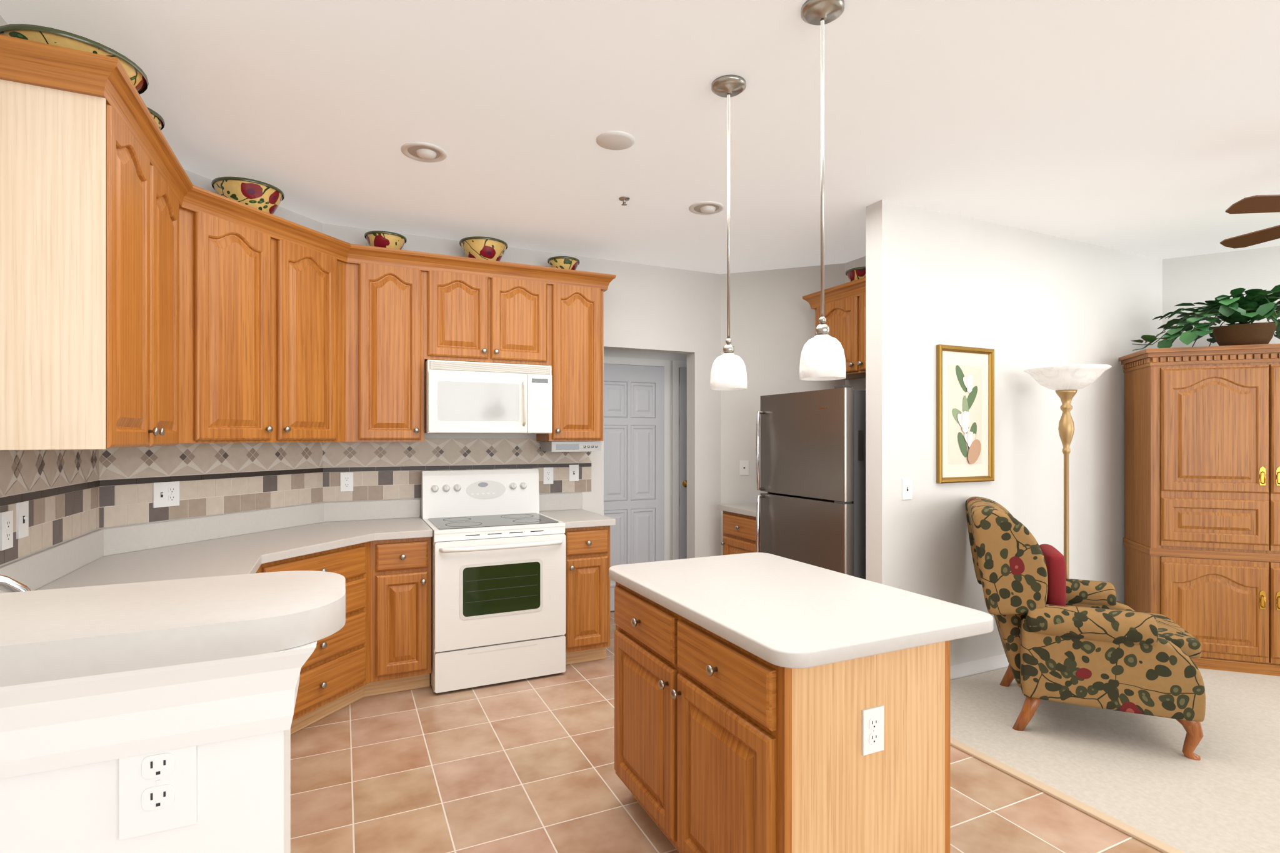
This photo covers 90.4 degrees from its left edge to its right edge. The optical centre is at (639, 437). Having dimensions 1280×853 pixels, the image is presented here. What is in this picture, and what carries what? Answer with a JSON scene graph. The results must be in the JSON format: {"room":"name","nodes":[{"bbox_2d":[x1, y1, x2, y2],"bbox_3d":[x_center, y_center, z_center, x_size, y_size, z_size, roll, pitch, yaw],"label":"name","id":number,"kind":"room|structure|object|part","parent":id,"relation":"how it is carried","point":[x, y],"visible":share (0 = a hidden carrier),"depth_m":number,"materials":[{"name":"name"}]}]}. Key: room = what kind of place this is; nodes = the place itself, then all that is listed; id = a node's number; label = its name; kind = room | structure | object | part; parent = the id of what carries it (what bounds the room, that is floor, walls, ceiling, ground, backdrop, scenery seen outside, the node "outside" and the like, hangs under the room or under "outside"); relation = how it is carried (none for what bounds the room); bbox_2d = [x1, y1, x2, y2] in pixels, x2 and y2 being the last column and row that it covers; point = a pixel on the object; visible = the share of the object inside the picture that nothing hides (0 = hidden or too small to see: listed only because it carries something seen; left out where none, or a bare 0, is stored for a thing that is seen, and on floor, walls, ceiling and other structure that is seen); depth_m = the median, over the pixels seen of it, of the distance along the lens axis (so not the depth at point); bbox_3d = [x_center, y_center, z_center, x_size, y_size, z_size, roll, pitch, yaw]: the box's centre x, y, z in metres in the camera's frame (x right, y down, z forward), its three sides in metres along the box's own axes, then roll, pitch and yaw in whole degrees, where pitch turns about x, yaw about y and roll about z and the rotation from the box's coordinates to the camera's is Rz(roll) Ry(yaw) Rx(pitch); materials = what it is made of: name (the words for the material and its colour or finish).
{"room":"kitchen and living room","nodes":[
{"label":"kitchen and living room","id":0,"kind":"room"},
{"bbox_2d":[0,15,1279,666],"bbox_3d":[2.824,0.060,2.591,9.475,2.740,7.620,0,0,-25],"label":"wall","id":1,"kind":"structure","parent":0,"point":[1018,300],"depth_m":4.18,"materials":[{"name":"paint"}]},
{"bbox_2d":[0,528,104,593],"bbox_3d":[-1.831,0.457,1.675,0.020,0.118,2.389,0,0,-25],"label":"backsplash","id":2,"kind":"structure","parent":1,"relation":"attached to","point":[35,570],"depth_m":2.29,"materials":[{"name":"beige stone"}]},
{"bbox_2d":[0,64,184,449],"bbox_3d":[-1.936,-0.508,2.255,0.325,1.065,0.899,0,0,-25],"label":"upper cabinet","id":3,"kind":"object","parent":1,"relation":"attached to","point":[151,294],"depth_m":1.86,"materials":[{"name":"brown wood"}]},
{"bbox_2d":[0,23,148,94],"bbox_3d":[-1.775,-1.142,1.994,0.367,0.078,0.367,0,0,-25],"label":"bowl","id":4,"kind":"object","parent":3,"relation":"on","point":[137,75],"visible":0.38,"depth_m":1.87,"materials":[{"name":"ceramic"}]},
{"bbox_2d":[146,106,164,129],"bbox_3d":[-1.970,-1.170,2.411,0.267,0.134,0.267,0,0,-25],"label":"bowl","id":5,"kind":"object","parent":3,"relation":"on","point":[158,119],"visible":0.08,"depth_m":2.44,"materials":[{"name":"ceramic"}]},
{"bbox_2d":[187,184,274,443],"bbox_3d":[-1.924,-0.544,3.012,0.277,1.114,0.277,0,0,-25],"label":"upper cabinet","id":6,"kind":"object","parent":1,"relation":"attached to","point":[231,243],"depth_m":2.98,"materials":[{"name":"brown wood"}]},
{"bbox_2d":[211,176,284,214],"bbox_3d":[-1.987,-1.182,3.226,0.317,0.158,0.317,0,0,-25],"label":"bowl","id":7,"kind":"object","parent":6,"relation":"on","point":[265,197],"visible":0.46,"depth_m":3.12,"materials":[{"name":"ceramic"}]},
{"bbox_2d":[275,216,339,441],"bbox_3d":[-1.781,-0.544,3.409,0.277,1.114,0.277,0,0,-25],"label":"upper cabinet","id":8,"kind":"object","parent":1,"relation":"attached to","point":[307,260],"depth_m":3.38,"materials":[{"name":"brown wood"}]},
{"bbox_2d":[355,254,424,441],"bbox_3d":[-1.538,-0.508,3.888,0.345,1.065,0.324,0,0,-25],"label":"upper cabinet","id":9,"kind":"object","parent":1,"relation":"attached to","point":[390,292],"depth_m":3.74,"materials":[{"name":"brown wood"}]},
{"bbox_2d":[364,230,406,249],"bbox_3d":[-1.552,-1.163,3.877,0.242,0.121,0.242,0,0,-25],"label":"bowl","id":10,"kind":"object","parent":9,"relation":"on","point":[385,239],"visible":0.65,"depth_m":3.79,"materials":[{"name":"ceramic"}]},
{"bbox_2d":[322,492,582,522],"bbox_3d":[-1.177,0.457,4.226,1.672,0.118,0.020,0,0,-25],"label":"backsplash","id":11,"kind":"structure","parent":1,"relation":"attached to","point":[369,510],"depth_m":4.02,"materials":[{"name":"beige stone"}]},
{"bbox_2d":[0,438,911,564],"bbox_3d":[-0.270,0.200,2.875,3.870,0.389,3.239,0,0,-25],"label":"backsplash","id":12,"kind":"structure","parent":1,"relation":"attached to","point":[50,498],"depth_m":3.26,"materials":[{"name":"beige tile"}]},
{"bbox_2d":[425,261,552,366],"bbox_3d":[-1.011,-0.758,4.136,0.780,0.565,0.325,0,0,-25],"label":"upper cabinet","id":13,"kind":"object","parent":1,"relation":"attached to","point":[478,314],"depth_m":3.98,"materials":[{"name":"brown wood"}]},
{"bbox_2d":[459,236,507,261],"bbox_3d":[-1.014,-1.180,4.118,0.307,0.154,0.307,0,0,-25],"label":"bowl","id":14,"kind":"object","parent":13,"relation":"on","point":[486,248],"visible":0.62,"depth_m":4.02,"materials":[{"name":"ceramic"}]},
{"bbox_2d":[424,360,551,433],"bbox_3d":[-0.984,-0.244,4.078,0.762,0.435,0.450,0,0,-25],"label":"microwave","id":15,"kind":"object","parent":13,"relation":"attached to","point":[467,397],"visible":0.98,"depth_m":3.90,"materials":[{"name":"white plastic"}]},
{"bbox_2d":[536,276,607,441],"bbox_3d":[-0.483,-0.508,4.383,0.385,1.065,0.325,0,0,-25],"label":"upper cabinet","id":16,"kind":"object","parent":1,"relation":"attached to","point":[577,368],"depth_m":4.24,"materials":[{"name":"brown wood"}]},
{"bbox_2d":[547,256,579,269],"bbox_3d":[-0.524,-1.159,4.358,0.222,0.111,0.222,0,0,-25],"label":"bowl","id":17,"kind":"object","parent":16,"relation":"on","point":[568,262],"visible":0.65,"depth_m":4.28,"materials":[{"name":"ceramic"}]},
{"bbox_2d":[540,441,601,451],"bbox_3d":[-0.478,0.061,4.377,0.350,0.068,0.266,0,0,-25],"label":"radio","id":18,"kind":"object","parent":16,"relation":"attached to","point":[566,446],"visible":0.98,"depth_m":4.26,"materials":[{"name":"grey plastic"}]},
{"bbox_2d":[802,276,865,379],"bbox_3d":[1.556,-0.731,4.296,0.370,0.602,0.947,0,0,-25],"label":"upper cabinet","id":19,"kind":"object","parent":1,"relation":"attached to","point":[845,310],"visible":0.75,"depth_m":4.29,"materials":[{"name":"brown wood"}]},
{"bbox_2d":[845,266,865,281],"bbox_3d":[1.543,-1.092,4.388,0.237,0.118,0.237,0,0,-25],"label":"bowl","id":20,"kind":"object","parent":19,"relation":"on","point":[852,274],"visible":0.27,"depth_m":4.32,"materials":[{"name":"ceramic"}]},
{"bbox_2d":[936,344,994,483],"bbox_3d":[1.933,-0.135,3.758,0.470,0.800,0.028,0,0,-25],"label":"picture frame","id":21,"kind":"object","parent":1,"relation":"attached to","point":[965,414],"visible":0.98,"depth_m":3.76,"materials":[{"name":"gold metal"}]},
{"bbox_2d":[950,654,1008,680],"bbox_3d":[2.592,1.385,4.094,2.793,0.090,0.051,0,0,-25],"label":"baseboard","id":22,"kind":"structure","parent":1,"relation":"attached to","point":[972,668],"depth_m":3.79,"materials":[{"name":"white wood"}]},
{"bbox_2d":[0,0,1279,274],"bbox_3d":[2.930,-1.350,2.796,12.000,0.080,7.900,0,0,-25],"label":"ceiling","id":23,"kind":"structure","parent":0,"point":[1149,127],"depth_m":2.57,"materials":[{"name":"paint"}]},
{"bbox_2d":[400,130,723,214],"bbox_3d":[-0.207,-1.292,3.057,1.740,0.036,0.725,0,0,-25],"label":"recessed lights","id":24,"kind":"object","parent":23,"relation":"attached to","point":[429,152],"depth_m":2.88,"materials":[{"name":"white"}]},
{"bbox_2d":[710,75,747,390],"bbox_3d":[0.329,-0.744,2.356,0.137,1.130,0.137,0,0,-25],"label":"pendant light","id":25,"kind":"object","parent":23,"relation":"hanging from","point":[728,372],"visible":1,"depth_m":2.33,"materials":[{"name":"white glass"}]},
{"bbox_2d":[799,0,846,380],"bbox_3d":[0.556,-0.744,1.935,0.137,1.130,0.137,0,0,-25],"label":"pendant light","id":26,"kind":"object","parent":23,"relation":"hanging from","point":[822,357],"visible":1,"depth_m":1.92,"materials":[{"name":"white glass"}]},
{"bbox_2d":[1220,194,1279,248],"bbox_3d":[3.270,-1.120,2.741,1.254,0.380,1.270,0,0,-25],"label":"ceiling fan","id":27,"kind":"object","parent":23,"relation":"hanging from","point":[1260,204],"visible":1,"depth_m":2.82,"materials":[{"name":"brown wood"}]},
{"bbox_2d":[603,356,686,611],"bbox_3d":[0.289,0.384,5.428,1.614,2.092,0.088,0,0,-25],"label":"door","id":28,"kind":"structure","parent":0,"point":[637,449],"depth_m":5.32,"materials":[{"name":"white paint"}]},
{"bbox_2d":[290,610,1162,852],"bbox_3d":[0.100,1.460,1.470,5.750,0.060,7.900,0,0,-25],"label":"floor","id":29,"kind":"structure","parent":0,"point":[523,765],"depth_m":2.60,"materials":[{"name":"beige tile"}]},
{"bbox_2d":[0,570,345,852],"bbox_3d":[-1.254,0.829,0.607,1.765,1.202,0.315,0,0,-25],"label":"bar","id":30,"kind":"object","parent":29,"relation":"on","point":[154,717],"visible":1,"depth_m":0.79,"materials":[{"name":"white paint"}]},
{"bbox_2d":[32,517,432,734],"bbox_3d":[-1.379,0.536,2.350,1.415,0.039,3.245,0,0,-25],"label":"base cabinet","id":31,"kind":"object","parent":29,"relation":"on","point":[383,645],"depth_m":3.29,"materials":[{"name":"brown wood"}]},
{"bbox_2d":[0,575,30,593],"bbox_3d":[-1.072,0.358,0.904,0.274,0.315,0.219,0,0,-25],"label":"sink faucet","id":32,"kind":"object","parent":31,"relation":"on","point":[8,584],"visible":0.27,"depth_m":1.01,"materials":[{"name":"silver metal"}]},
{"bbox_2d":[421,468,565,693],"bbox_3d":[-0.914,0.823,3.928,0.758,1.215,0.728,0,0,-25],"label":"range","id":33,"kind":"object","parent":29,"relation":"on","point":[498,577],"visible":1,"depth_m":3.69,"materials":[{"name":"white metal"}]},
{"bbox_2d":[564,525,614,664],"bbox_3d":[-0.455,0.993,4.234,0.319,0.874,0.620,0,0,-25],"label":"base cabinet","id":34,"kind":"object","parent":29,"relation":"on","point":[587,635],"depth_m":3.96,"materials":[{"name":"brown wood"}]},
{"bbox_2d":[539,510,615,529],"bbox_3d":[-0.443,0.536,4.229,0.341,0.039,0.638,0,0,-25],"label":"countertop","id":35,"kind":"structure","parent":34,"relation":"on","point":[571,518],"depth_m":4.05,"materials":[{"name":"beige stone"}]},
{"bbox_2d":[717,503,759,554],"bbox_3d":[1.007,0.973,4.777,0.702,0.914,0.540,0,0,-25],"label":"base cabinet","id":36,"kind":"object","parent":29,"relation":"on","point":[739,526],"visible":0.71,"depth_m":4.65,"materials":[{"name":"brown wood"}]},
{"bbox_2d":[614,581,949,852],"bbox_3d":[0.369,0.993,2.142,0.632,0.874,1.071,0,0,-25],"label":"kitchen island","id":37,"kind":"object","parent":29,"relation":"on","point":[722,745],"visible":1,"depth_m":1.73,"materials":[{"name":"brown wood"}]},
{"bbox_2d":[608,552,993,668],"bbox_3d":[0.451,0.536,2.187,0.775,0.040,1.160,0,0,-25],"label":"island countertop","id":38,"kind":"structure","parent":37,"relation":"on","point":[780,611],"depth_m":1.92,"materials":[{"name":"laminate"}]},
{"bbox_2d":[755,385,865,579],"bbox_3d":[1.300,0.567,4.140,0.821,1.727,0.822,0,0,-25],"label":"refrigerator","id":39,"kind":"object","parent":29,"relation":"on","point":[859,502],"depth_m":3.87,"materials":[{"name":"grey metal"}]},
{"bbox_3d":[0.992,0.539,3.997,0.142,1.672,0.820,0,0,-25],"label":"refrigerator door","id":40,"kind":"part","parent":39,"relation":"part of","materials":[{"name":"silver metal"}]},
{"bbox_2d":[950,667,1279,852],"bbox_3d":[5.627,1.453,2.596,7.285,0.074,5.250,0,0,-25],"label":"floor","id":41,"kind":"structure","parent":0,"point":[1142,778],"depth_m":2.81,"materials":[{"name":"beige carpet"}]},
{"bbox_2d":[1023,364,1111,578],"bbox_3d":[2.497,0.512,3.720,0.430,1.835,0.430,0,0,-25],"label":"floor lamp","id":42,"kind":"object","parent":41,"relation":"on","point":[1065,382],"visible":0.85,"depth_m":3.69,"materials":[{"name":"gold metal"}]},
{"bbox_2d":[999,664,1203,760],"bbox_3d":[2.272,1.322,3.221,0.729,0.248,0.680,0,0,24],"label":"armchair leg","id":43,"kind":"object","parent":41,"relation":"on","point":[1194,735],"visible":0.4,"depth_m":3.03,"materials":[{"name":"brown wood"}]},
{"bbox_2d":[965,496,1205,721],"bbox_3d":[2.203,0.790,3.253,0.922,0.898,0.826,0,0,24],"label":"armchair","id":44,"kind":"object","parent":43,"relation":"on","point":[1094,644],"visible":0.96,"depth_m":2.94,"materials":[{"name":"fabric"}]},
{"bbox_2d":[1039,543,1066,605],"bbox_3d":[2.127,0.730,3.287,0.088,0.318,0.378,0,0,24],"label":"pillow","id":45,"kind":"object","parent":44,"relation":"on","point":[1054,558],"visible":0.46,"depth_m":3.12,"materials":[{"name":"red fabric"}]},
{"bbox_2d":[1118,343,1279,676],"bbox_3d":[3.824,0.438,3.979,1.228,1.985,0.492,0,0,20],"label":"armoire","id":46,"kind":"object","parent":41,"relation":"on","point":[1201,540],"visible":0.98,"depth_m":3.88,"materials":[{"name":"brown wood"}]},
{"bbox_2d":[1130,284,1279,350],"bbox_3d":[3.800,-0.720,3.990,1.106,0.384,1.083,0,0,-25],"label":"ivy plant","id":47,"kind":"object","parent":46,"relation":"on","point":[1252,305],"visible":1,"depth_m":3.89,"materials":[{"name":"green plant"}]}
]}

